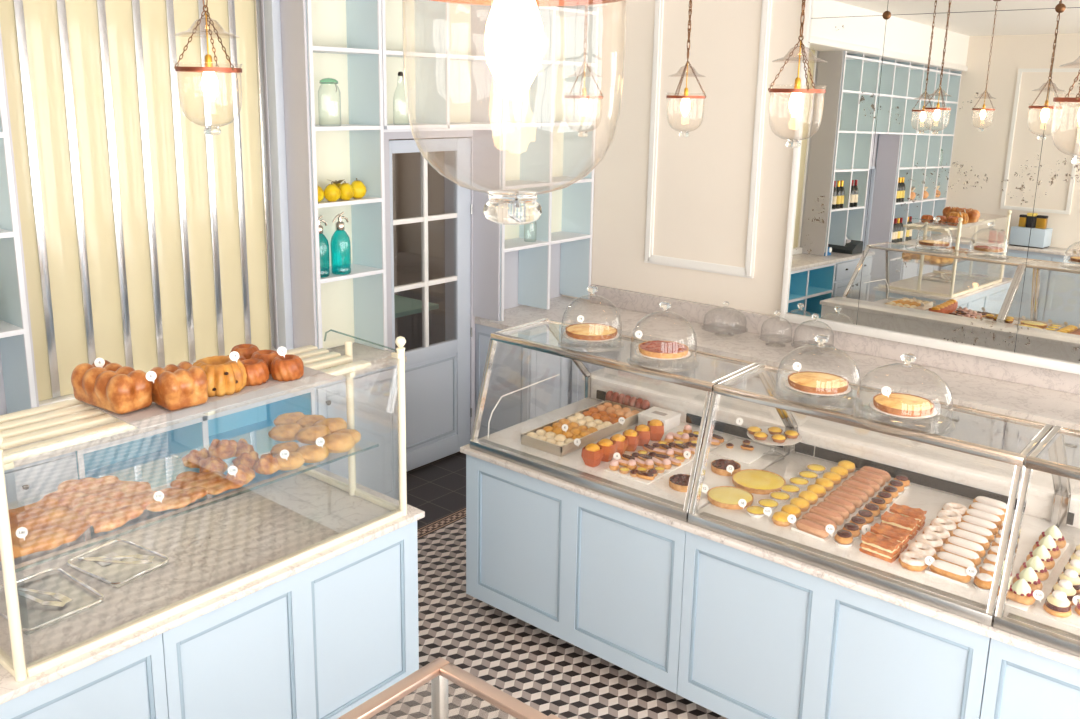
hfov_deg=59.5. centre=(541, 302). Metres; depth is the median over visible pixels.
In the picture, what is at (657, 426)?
cake
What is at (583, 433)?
biscuit
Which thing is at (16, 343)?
wall shelving
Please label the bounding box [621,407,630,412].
biscuit
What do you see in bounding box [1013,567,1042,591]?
tart
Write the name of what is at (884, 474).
coffee eclair
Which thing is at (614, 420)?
biscuit
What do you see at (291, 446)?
bun
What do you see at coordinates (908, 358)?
glass cloche
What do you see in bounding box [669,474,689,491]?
tart
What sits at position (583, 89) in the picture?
socket
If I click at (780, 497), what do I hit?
tartlet
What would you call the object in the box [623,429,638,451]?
cake
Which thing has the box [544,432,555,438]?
biscuit
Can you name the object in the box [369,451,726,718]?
floor
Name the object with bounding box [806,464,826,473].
tartlet
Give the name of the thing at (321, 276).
bottle
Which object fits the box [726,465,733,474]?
price tag
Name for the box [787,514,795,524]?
price tag
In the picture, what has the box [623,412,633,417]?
biscuit
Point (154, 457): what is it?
base cabinet
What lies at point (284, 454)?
price tag
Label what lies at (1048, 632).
display
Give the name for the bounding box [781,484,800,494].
tartlet
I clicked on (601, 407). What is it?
biscuit
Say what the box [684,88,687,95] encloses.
socket
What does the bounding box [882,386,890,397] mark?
price tag
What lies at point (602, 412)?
biscuit
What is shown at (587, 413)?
biscuit
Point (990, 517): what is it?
white eclair
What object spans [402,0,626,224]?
lamp
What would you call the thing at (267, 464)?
pastry
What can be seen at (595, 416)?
biscuit
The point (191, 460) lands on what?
pastry
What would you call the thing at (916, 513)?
slice
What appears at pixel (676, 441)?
tart
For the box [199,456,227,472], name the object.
pastry
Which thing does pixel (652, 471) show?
tart
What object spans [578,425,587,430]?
biscuit
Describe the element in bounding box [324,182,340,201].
quince
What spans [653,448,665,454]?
mini coffee finger
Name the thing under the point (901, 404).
tart
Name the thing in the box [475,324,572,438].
base cabinet
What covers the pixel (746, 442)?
tart
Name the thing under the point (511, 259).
wall
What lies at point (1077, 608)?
tower
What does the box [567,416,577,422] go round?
biscuit
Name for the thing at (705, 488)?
price tag
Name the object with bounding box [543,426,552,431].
biscuit
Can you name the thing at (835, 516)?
coffee eclair
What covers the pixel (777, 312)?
cloche
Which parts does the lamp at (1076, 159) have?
lamp shade, chain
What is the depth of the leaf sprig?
5.68 m
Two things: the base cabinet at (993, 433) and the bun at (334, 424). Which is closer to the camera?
the bun at (334, 424)
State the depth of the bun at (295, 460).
3.70 m
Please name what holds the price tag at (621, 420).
on the display at (505, 444)
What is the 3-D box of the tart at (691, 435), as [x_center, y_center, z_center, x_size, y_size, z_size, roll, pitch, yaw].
[0.766,0.682,4.830,0.052,0.029,0.052,8,14,28]
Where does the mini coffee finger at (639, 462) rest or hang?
on the board at (667, 471)
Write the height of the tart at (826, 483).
0.044 m
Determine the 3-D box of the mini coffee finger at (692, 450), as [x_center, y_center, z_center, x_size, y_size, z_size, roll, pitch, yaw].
[0.740,0.726,4.624,0.094,0.027,0.031,13,17,43]
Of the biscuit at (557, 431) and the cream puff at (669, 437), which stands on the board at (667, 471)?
the cream puff at (669, 437)
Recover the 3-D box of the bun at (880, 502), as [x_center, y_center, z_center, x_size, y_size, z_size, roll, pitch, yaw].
[1.442,0.863,4.049,0.082,0.052,0.082,6,13,23]
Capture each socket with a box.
[205,54,212,66]
[582,88,585,95]
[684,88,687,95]
[794,78,800,88]
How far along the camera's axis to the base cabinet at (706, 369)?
6.52 m
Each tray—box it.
[0,568,103,634]
[67,539,169,588]
[521,400,643,456]
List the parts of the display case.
post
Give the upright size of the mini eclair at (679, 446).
0.029 m
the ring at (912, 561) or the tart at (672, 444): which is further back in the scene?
the tart at (672, 444)
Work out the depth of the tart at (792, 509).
3.96 m
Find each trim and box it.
[384,130,474,438]
[556,3,607,7]
[644,0,771,278]
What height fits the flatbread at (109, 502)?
0.043 m
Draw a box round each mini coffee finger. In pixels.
[613,459,627,466]
[635,457,644,466]
[652,457,661,465]
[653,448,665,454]
[668,457,680,465]
[669,432,681,439]
[671,447,682,455]
[688,447,694,453]
[711,439,719,444]
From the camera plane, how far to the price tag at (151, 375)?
3.25 m
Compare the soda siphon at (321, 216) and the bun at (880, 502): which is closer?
the bun at (880, 502)
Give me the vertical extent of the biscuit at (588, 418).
0.036 m
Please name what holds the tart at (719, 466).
on the display at (505, 444)
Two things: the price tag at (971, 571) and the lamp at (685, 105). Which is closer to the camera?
the price tag at (971, 571)
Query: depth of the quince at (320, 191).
5.50 m
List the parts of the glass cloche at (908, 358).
knob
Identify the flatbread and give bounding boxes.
[0,496,90,560]
[43,475,156,533]
[144,487,207,511]
[170,471,243,494]
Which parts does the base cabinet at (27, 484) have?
drawer, door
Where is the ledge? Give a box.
[582,367,1079,528]
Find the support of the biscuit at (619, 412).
on the tray at (526, 440)
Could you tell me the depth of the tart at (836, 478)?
4.31 m
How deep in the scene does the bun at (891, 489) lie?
4.15 m
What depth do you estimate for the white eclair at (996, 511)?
3.97 m
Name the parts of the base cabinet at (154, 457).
panel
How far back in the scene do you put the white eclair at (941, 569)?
3.46 m
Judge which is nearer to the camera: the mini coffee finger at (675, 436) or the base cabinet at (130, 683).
the base cabinet at (130, 683)
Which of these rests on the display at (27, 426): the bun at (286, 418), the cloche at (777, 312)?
the bun at (286, 418)
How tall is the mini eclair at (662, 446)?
0.029 m
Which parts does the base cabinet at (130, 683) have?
panel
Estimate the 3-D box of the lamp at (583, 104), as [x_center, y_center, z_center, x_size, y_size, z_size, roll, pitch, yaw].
[0.212,-1.453,4.446,0.192,1.327,0.192,5,13,18]
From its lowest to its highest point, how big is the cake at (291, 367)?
0.082 m
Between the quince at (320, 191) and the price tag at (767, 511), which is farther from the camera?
the quince at (320, 191)
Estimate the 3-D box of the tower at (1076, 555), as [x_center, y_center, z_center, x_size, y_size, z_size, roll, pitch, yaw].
[2.025,0.966,3.545,0.088,0.077,0.087,-1,13,-9]
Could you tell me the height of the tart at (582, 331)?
0.028 m
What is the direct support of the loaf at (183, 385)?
on the board at (153, 415)
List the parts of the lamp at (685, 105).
chain, chain, bulb, hanging chain, hanging chain, chain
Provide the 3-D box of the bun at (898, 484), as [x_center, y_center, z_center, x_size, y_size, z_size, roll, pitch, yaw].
[1.591,0.824,4.239,0.082,0.052,0.082,8,14,30]
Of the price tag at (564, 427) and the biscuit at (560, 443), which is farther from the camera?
the price tag at (564, 427)
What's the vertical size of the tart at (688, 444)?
0.029 m
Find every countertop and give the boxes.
[0,464,424,704]
[3,343,406,467]
[460,444,1079,668]
[475,296,1079,430]
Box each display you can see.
[0,330,406,681]
[469,318,790,521]
[688,363,1061,626]
[993,425,1079,656]
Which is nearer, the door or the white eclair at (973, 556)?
the white eclair at (973, 556)
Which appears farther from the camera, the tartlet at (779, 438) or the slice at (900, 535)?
the tartlet at (779, 438)
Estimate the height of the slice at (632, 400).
0.063 m
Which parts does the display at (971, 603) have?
frame, rail, rail, rail, frame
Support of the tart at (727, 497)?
on the display at (971, 603)
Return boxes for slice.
[605,390,612,400]
[611,392,618,402]
[617,393,624,403]
[623,395,630,405]
[629,397,636,406]
[635,398,642,408]
[641,400,649,409]
[859,531,901,562]
[870,523,909,552]
[880,511,918,539]
[889,503,926,530]
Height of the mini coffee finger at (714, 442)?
0.027 m
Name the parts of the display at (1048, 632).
rail, rail, rail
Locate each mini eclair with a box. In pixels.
[621,454,634,460]
[636,471,654,479]
[638,454,651,460]
[643,444,654,451]
[654,454,669,460]
[659,444,671,449]
[675,443,688,449]
[712,434,723,442]
[740,444,753,450]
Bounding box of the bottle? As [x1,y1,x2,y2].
[320,234,329,277]
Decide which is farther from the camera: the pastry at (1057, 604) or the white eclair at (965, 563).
the white eclair at (965, 563)
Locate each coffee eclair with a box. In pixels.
[791,519,832,541]
[802,512,839,535]
[809,506,846,528]
[817,501,852,521]
[824,495,858,515]
[829,490,864,509]
[836,486,870,503]
[842,480,877,498]
[848,476,882,492]
[854,470,887,488]
[860,466,893,483]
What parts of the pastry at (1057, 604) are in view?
lid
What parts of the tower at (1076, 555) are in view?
lid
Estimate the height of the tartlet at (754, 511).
0.028 m
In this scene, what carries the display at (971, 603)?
on the countertop at (1031, 646)
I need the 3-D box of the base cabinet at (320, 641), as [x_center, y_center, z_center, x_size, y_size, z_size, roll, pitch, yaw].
[-1.197,1.389,3.937,0.742,0.890,1.157,11,16,39]
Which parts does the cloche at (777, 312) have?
knob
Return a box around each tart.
[565,323,616,340]
[619,467,629,473]
[629,469,638,476]
[631,452,638,457]
[637,467,646,471]
[638,340,688,358]
[638,450,647,454]
[647,469,657,476]
[648,452,655,456]
[651,443,659,448]
[654,466,664,472]
[658,440,667,444]
[668,442,675,447]
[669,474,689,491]
[674,440,683,443]
[675,456,684,461]
[684,442,692,446]
[688,433,694,439]
[707,486,753,509]
[711,459,740,475]
[726,443,733,447]
[732,469,785,494]
[743,440,749,444]
[772,511,790,526]
[781,504,800,518]
[788,371,848,393]
[790,497,809,511]
[798,491,817,504]
[807,484,825,497]
[815,478,833,490]
[822,472,840,484]
[830,466,848,478]
[837,460,855,472]
[873,393,934,416]
[1008,578,1035,604]
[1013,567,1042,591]
[1020,555,1048,580]
[1026,545,1054,569]
[1033,535,1060,558]
[1039,525,1065,548]
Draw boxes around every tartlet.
[745,505,764,517]
[747,426,761,433]
[753,432,767,439]
[757,499,778,509]
[768,427,782,434]
[769,491,790,502]
[771,434,786,442]
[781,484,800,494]
[784,430,798,438]
[789,477,808,487]
[798,471,818,480]
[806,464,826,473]
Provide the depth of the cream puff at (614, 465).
4.40 m
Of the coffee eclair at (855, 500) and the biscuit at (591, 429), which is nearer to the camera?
the coffee eclair at (855, 500)
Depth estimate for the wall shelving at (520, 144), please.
6.90 m
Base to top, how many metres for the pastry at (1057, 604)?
0.077 m
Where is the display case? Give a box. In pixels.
[337,657,560,718]
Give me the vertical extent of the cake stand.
0.110 m
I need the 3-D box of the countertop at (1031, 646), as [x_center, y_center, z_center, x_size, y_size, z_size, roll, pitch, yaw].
[1.347,0.951,3.993,3.756,0.028,1.007,11,16,39]
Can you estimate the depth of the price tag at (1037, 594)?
3.29 m
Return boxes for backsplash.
[590,284,1079,394]
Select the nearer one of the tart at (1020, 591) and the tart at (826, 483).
the tart at (1020, 591)
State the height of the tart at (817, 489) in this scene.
0.044 m
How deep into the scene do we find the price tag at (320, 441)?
3.71 m
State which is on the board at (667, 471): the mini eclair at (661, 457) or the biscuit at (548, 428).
the mini eclair at (661, 457)
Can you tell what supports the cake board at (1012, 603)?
on the display at (1048, 632)
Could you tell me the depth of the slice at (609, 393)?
5.30 m
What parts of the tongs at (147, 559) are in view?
arm, arm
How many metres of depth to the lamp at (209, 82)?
3.15 m
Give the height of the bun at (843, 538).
0.052 m
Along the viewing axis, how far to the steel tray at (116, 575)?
3.52 m
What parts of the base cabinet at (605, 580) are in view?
panel, panel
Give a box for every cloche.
[561,285,621,351]
[630,301,696,371]
[701,301,746,335]
[758,310,789,343]
[775,334,860,410]
[793,314,833,351]
[855,353,952,436]
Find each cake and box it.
[193,356,246,396]
[227,355,245,360]
[230,344,258,358]
[241,358,268,385]
[250,350,279,373]
[270,354,303,381]
[581,443,603,466]
[596,439,615,461]
[610,434,627,455]
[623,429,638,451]
[635,424,650,445]
[647,419,663,440]
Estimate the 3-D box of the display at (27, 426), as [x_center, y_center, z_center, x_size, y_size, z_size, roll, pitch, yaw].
[-1.346,0.583,3.556,0.744,0.782,1.595,11,16,39]
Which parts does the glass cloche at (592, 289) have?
knob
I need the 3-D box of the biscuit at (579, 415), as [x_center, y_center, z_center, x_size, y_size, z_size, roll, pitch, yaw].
[0.200,0.606,5.034,0.066,0.036,0.066,-7,15,-31]
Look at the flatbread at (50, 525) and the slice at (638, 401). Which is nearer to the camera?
the flatbread at (50, 525)
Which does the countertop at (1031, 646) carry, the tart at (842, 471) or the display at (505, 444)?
the display at (505, 444)
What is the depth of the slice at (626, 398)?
5.22 m
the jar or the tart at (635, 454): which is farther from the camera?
the jar
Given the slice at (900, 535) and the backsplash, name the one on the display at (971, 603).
the slice at (900, 535)
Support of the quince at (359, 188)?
on the wall shelving at (340, 40)
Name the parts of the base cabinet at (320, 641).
panel, panel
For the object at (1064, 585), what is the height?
0.077 m
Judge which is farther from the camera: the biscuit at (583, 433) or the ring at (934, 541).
the biscuit at (583, 433)
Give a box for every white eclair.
[925,560,973,587]
[935,552,978,576]
[940,544,982,568]
[945,536,987,560]
[950,529,991,552]
[956,522,994,544]
[961,515,997,536]
[964,509,1001,528]
[969,502,1005,522]
[973,496,1006,513]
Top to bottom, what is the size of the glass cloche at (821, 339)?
0.260 m
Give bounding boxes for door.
[389,138,471,471]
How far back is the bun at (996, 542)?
3.69 m
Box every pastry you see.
[182,448,209,467]
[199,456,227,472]
[208,439,236,459]
[225,463,254,484]
[232,451,258,468]
[234,439,253,456]
[253,453,280,474]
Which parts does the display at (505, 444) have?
rail, frame, rail, rail, rail, frame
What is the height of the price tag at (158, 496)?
0.041 m
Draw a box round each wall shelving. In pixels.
[0,25,38,413]
[280,0,387,350]
[381,0,598,320]
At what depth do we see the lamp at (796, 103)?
4.06 m
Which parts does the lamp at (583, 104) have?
chain, chain, bulb, hanging chain, hanging chain, chain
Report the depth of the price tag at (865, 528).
3.77 m
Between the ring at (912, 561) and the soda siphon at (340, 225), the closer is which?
the ring at (912, 561)
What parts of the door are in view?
panel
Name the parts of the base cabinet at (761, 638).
panel, panel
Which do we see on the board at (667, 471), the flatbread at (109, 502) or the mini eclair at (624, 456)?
the mini eclair at (624, 456)
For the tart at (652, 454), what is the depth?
4.55 m
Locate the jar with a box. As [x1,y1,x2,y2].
[318,78,340,125]
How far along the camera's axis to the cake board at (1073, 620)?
3.28 m
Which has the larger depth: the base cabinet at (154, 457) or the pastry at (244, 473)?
the base cabinet at (154, 457)
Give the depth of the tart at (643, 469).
4.38 m
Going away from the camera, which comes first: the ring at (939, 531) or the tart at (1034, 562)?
the tart at (1034, 562)
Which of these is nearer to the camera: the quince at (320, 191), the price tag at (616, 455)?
the price tag at (616, 455)
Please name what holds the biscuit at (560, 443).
on the tray at (526, 440)
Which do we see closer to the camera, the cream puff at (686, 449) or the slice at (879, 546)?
the slice at (879, 546)
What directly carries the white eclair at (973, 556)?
on the display at (971, 603)
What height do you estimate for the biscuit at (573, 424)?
0.036 m
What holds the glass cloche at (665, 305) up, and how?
on the display at (505, 444)
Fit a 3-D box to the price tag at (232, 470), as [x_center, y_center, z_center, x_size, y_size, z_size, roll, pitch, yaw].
[-1.136,0.621,3.473,0.035,0.041,0.015,0,12,-3]
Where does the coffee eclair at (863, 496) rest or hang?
on the display at (971, 603)
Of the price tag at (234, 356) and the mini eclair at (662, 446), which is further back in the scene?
the mini eclair at (662, 446)
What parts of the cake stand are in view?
plate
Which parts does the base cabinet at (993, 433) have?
door, handle, door, door, handle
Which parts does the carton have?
lid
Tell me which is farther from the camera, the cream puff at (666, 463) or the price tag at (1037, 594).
the cream puff at (666, 463)
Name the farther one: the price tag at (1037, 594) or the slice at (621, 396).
the slice at (621, 396)
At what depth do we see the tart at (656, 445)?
4.67 m
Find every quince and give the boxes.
[317,185,323,201]
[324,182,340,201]
[339,181,353,199]
[351,178,366,198]
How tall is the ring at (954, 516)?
0.041 m
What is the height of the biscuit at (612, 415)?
0.035 m
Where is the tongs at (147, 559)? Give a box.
[78,554,154,564]
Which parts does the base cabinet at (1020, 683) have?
panel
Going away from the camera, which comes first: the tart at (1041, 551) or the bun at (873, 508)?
the tart at (1041, 551)
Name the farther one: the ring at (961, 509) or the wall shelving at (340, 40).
the wall shelving at (340, 40)
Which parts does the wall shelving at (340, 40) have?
panel, panel, shelf, shelf, shelf, shelf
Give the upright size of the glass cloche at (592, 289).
0.288 m
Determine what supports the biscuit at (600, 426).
on the tray at (526, 440)
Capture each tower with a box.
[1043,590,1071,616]
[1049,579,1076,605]
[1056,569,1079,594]
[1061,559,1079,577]
[1067,550,1079,563]
[1074,599,1079,614]
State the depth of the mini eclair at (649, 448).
4.63 m
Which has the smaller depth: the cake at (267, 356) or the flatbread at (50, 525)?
the flatbread at (50, 525)
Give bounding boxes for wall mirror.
[780,0,1079,374]
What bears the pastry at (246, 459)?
on the display at (27, 426)
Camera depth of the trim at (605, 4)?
7.16 m
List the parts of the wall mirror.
mirror pane, mirror pane, mirror pane, mirror pane, mirror pane, mirror pane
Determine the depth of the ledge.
4.54 m
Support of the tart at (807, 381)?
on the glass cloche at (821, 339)
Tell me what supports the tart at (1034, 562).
on the cake board at (1012, 603)
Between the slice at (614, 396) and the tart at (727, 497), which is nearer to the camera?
the tart at (727, 497)
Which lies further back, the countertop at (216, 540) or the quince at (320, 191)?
the quince at (320, 191)
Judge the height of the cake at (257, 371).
0.082 m
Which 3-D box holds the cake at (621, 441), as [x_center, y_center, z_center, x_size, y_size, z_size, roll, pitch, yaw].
[0.375,0.691,4.614,0.087,0.106,0.087,6,13,22]
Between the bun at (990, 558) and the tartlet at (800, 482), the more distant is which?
the tartlet at (800, 482)
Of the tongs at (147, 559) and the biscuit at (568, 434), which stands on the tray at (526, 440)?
the biscuit at (568, 434)
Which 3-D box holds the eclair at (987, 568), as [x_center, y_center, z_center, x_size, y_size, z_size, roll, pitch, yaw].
[1.650,0.992,3.484,0.078,0.051,0.078,-3,13,-17]
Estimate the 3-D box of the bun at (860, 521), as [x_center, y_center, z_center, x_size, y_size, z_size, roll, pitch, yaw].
[1.294,0.902,3.860,0.082,0.052,0.082,4,13,15]
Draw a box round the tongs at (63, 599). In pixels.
[0,584,72,606]
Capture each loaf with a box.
[71,360,152,413]
[150,361,207,410]
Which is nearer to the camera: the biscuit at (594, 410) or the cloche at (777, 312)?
the biscuit at (594, 410)
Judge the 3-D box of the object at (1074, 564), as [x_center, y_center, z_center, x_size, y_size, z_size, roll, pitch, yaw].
[1.963,0.981,3.471,0.087,0.077,0.088,-10,17,-41]
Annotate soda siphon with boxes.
[318,215,329,277]
[330,212,350,274]
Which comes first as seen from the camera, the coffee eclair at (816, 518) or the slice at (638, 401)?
the coffee eclair at (816, 518)
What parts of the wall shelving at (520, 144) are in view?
panel, shelf, shelf, underside panel, panel, shelf, shelf, panel, panel, shelf, shelf, shelf, panel, shelf, shelf, shelf, shelf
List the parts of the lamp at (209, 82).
chain, lamp shade, bulb, chain, chain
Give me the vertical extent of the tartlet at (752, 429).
0.030 m
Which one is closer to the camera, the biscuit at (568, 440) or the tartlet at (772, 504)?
the tartlet at (772, 504)
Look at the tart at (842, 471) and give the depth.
4.38 m
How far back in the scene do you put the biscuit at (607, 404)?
5.21 m
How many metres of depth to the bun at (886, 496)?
4.09 m
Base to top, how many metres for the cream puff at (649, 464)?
0.046 m
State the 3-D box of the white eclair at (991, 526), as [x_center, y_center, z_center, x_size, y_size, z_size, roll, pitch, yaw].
[1.790,0.908,3.866,0.158,0.054,0.068,12,17,41]
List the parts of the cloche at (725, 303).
knob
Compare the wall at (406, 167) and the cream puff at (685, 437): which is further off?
the wall at (406, 167)
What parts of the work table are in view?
leg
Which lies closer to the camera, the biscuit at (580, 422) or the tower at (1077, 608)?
the tower at (1077, 608)
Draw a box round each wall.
[0,0,561,414]
[389,138,444,351]
[562,0,804,315]
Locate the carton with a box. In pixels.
[638,406,680,431]
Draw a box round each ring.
[898,551,927,570]
[907,542,935,557]
[915,533,942,551]
[922,525,949,543]
[930,518,956,533]
[936,510,961,524]
[942,502,967,516]
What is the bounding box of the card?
[97,552,123,565]
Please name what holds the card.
in the steel tray at (116, 575)
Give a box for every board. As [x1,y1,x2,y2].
[81,366,336,429]
[605,431,727,484]
[710,438,773,463]
[1006,543,1068,610]
[1031,537,1079,628]
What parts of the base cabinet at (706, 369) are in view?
door, door, door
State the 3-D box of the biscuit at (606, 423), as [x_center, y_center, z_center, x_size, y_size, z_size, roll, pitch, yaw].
[0.341,0.637,4.920,0.066,0.036,0.066,5,13,19]
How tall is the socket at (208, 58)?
0.046 m
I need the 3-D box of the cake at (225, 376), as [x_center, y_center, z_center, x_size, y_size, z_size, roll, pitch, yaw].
[-1.199,0.267,3.495,0.204,0.114,0.209,1,12,1]
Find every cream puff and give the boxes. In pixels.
[609,460,618,470]
[627,459,636,469]
[644,459,653,469]
[662,458,671,468]
[664,433,673,442]
[665,449,674,457]
[680,433,689,442]
[682,448,690,458]
[683,424,691,433]
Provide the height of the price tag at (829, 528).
0.041 m
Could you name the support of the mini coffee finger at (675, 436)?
on the board at (667, 471)
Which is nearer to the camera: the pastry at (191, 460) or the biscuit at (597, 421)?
the pastry at (191, 460)
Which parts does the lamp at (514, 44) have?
bulb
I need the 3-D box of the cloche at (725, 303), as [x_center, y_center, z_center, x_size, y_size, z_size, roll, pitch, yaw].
[1.295,0.107,6.663,0.324,0.244,0.324,11,16,39]
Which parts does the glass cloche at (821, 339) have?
knob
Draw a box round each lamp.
[174,0,241,134]
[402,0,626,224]
[564,5,603,136]
[666,0,705,136]
[768,0,826,147]
[1051,61,1079,164]
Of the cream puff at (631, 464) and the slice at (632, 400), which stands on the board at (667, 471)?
the cream puff at (631, 464)
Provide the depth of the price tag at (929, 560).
3.52 m
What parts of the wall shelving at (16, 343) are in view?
shelf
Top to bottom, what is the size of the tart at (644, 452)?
0.017 m
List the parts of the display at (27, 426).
sill, post, sill, sill, post, post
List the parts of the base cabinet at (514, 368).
door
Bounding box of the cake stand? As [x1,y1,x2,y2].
[747,426,801,454]
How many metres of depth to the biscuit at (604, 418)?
4.98 m
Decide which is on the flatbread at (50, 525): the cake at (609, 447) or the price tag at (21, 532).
the price tag at (21, 532)
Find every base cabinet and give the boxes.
[0,451,83,569]
[0,633,167,718]
[75,387,316,541]
[162,521,418,718]
[314,365,398,499]
[466,454,687,699]
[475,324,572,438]
[571,339,802,403]
[677,531,990,718]
[802,389,1079,467]
[980,638,1079,718]
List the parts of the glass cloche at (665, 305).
knob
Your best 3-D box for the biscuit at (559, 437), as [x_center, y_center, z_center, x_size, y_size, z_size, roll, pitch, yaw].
[0.092,0.675,4.712,0.067,0.037,0.067,0,12,-7]
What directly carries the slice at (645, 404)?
on the tray
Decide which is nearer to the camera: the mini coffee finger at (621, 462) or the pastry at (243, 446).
the pastry at (243, 446)
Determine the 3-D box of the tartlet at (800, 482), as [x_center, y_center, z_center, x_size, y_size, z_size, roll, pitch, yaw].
[1.170,0.816,4.294,0.094,0.028,0.094,-1,13,-9]
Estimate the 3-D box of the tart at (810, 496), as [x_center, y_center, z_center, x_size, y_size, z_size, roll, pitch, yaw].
[1.163,0.846,4.121,0.084,0.044,0.084,0,12,-4]
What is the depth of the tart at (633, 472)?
4.33 m
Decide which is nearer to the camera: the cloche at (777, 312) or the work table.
the cloche at (777, 312)
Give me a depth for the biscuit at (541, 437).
4.69 m
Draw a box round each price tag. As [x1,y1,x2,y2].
[16,527,27,539]
[94,358,104,367]
[146,371,156,382]
[153,491,163,502]
[228,466,237,475]
[229,351,238,361]
[277,347,286,357]
[280,450,288,459]
[316,437,324,447]
[562,424,567,431]
[574,438,580,446]
[577,315,583,322]
[613,452,620,459]
[618,417,624,424]
[635,330,642,337]
[683,451,690,458]
[702,484,708,493]
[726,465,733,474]
[736,418,742,425]
[738,499,746,508]
[763,507,771,516]
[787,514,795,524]
[793,362,800,371]
[825,524,834,535]
[862,525,870,533]
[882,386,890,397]
[925,556,934,565]
[966,566,976,578]
[1033,590,1043,602]
[1072,595,1079,605]
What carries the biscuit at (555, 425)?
on the tray at (526, 440)
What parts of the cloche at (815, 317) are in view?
knob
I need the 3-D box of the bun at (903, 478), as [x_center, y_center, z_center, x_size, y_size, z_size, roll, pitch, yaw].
[1.640,0.811,4.302,0.082,0.052,0.082,-5,14,-25]
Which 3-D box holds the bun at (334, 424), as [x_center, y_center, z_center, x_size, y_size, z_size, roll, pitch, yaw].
[-0.911,0.528,4.056,0.150,0.068,0.123,-4,13,-23]
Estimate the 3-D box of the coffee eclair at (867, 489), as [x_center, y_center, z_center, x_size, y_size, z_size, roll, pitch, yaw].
[1.411,0.826,4.210,0.157,0.054,0.068,12,17,41]
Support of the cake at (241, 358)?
on the board at (153, 415)
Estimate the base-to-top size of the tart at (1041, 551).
0.082 m
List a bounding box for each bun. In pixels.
[268,423,302,440]
[270,441,298,455]
[274,412,304,425]
[274,452,304,470]
[295,425,330,443]
[295,444,328,462]
[296,415,324,427]
[312,417,346,433]
[322,433,354,452]
[333,429,360,443]
[833,530,853,546]
[842,523,860,539]
[849,516,866,532]
[856,509,874,525]
[863,503,880,518]
[870,497,887,512]
[876,491,893,506]
[882,485,899,499]
[888,480,904,494]
[894,474,910,488]
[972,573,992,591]
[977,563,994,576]
[982,554,997,565]
[986,546,1006,561]
[990,538,1008,551]
[994,530,1010,541]
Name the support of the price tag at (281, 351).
on the cake at (291, 367)
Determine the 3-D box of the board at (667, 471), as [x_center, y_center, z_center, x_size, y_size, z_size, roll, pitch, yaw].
[0.622,0.745,4.617,0.240,0.008,0.735,11,16,39]
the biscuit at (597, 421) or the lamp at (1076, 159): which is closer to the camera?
the lamp at (1076, 159)
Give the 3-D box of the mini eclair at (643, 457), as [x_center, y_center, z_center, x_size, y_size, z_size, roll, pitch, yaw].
[0.499,0.744,4.517,0.088,0.029,0.034,11,16,39]
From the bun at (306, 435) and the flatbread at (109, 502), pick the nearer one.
the flatbread at (109, 502)
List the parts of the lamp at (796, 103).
chain, bulb, hanging chain, hanging chain, chain, chain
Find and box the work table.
[394,295,438,344]
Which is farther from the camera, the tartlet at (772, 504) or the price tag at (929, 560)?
the tartlet at (772, 504)
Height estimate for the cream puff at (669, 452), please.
0.046 m
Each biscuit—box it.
[527,432,537,437]
[536,429,546,435]
[536,435,546,440]
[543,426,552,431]
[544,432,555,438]
[546,439,555,443]
[551,422,561,428]
[552,428,563,434]
[554,434,566,441]
[555,441,565,445]
[558,418,569,424]
[562,431,572,438]
[564,438,573,443]
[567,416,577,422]
[568,422,578,428]
[570,428,581,434]
[571,435,581,439]
[574,413,584,419]
[576,419,586,425]
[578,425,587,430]
[579,430,590,436]
[582,411,591,415]
[583,416,593,421]
[585,421,596,427]
[587,427,597,432]
[588,407,598,413]
[591,413,601,419]
[593,419,602,424]
[595,424,605,429]
[596,405,606,410]
[598,410,607,415]
[600,415,610,421]
[602,421,611,426]
[603,402,612,407]
[605,407,615,413]
[607,413,616,418]
[610,418,618,423]
[612,404,621,409]
[614,409,624,415]
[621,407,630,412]
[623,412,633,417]
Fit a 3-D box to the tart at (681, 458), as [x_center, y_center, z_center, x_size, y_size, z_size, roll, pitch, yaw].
[0.664,0.751,4.536,0.052,0.017,0.052,-9,16,-37]
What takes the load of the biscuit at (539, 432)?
on the tray at (526, 440)
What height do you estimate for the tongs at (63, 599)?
0.032 m
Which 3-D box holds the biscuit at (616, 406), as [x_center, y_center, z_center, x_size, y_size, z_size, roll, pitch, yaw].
[0.412,0.577,5.190,0.060,0.033,0.060,5,13,18]
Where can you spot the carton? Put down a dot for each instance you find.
(671, 419)
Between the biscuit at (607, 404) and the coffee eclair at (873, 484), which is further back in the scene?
the biscuit at (607, 404)
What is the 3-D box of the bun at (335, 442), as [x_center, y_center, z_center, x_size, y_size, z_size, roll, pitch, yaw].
[-0.857,0.577,3.920,0.160,0.072,0.131,-3,13,-17]
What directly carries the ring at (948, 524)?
on the display at (971, 603)
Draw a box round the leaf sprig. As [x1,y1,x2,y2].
[330,179,344,183]
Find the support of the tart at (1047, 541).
on the cake board at (1012, 603)
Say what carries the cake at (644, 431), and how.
on the display at (505, 444)
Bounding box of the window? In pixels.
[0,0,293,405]
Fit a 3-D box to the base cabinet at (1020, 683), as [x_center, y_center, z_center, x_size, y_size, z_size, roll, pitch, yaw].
[2.334,1.582,3.350,1.206,0.890,1.063,11,16,39]
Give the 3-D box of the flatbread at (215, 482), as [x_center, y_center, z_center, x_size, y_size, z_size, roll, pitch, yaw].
[-1.250,0.671,3.540,0.277,0.033,0.171,3,13,7]
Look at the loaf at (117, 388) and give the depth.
3.24 m

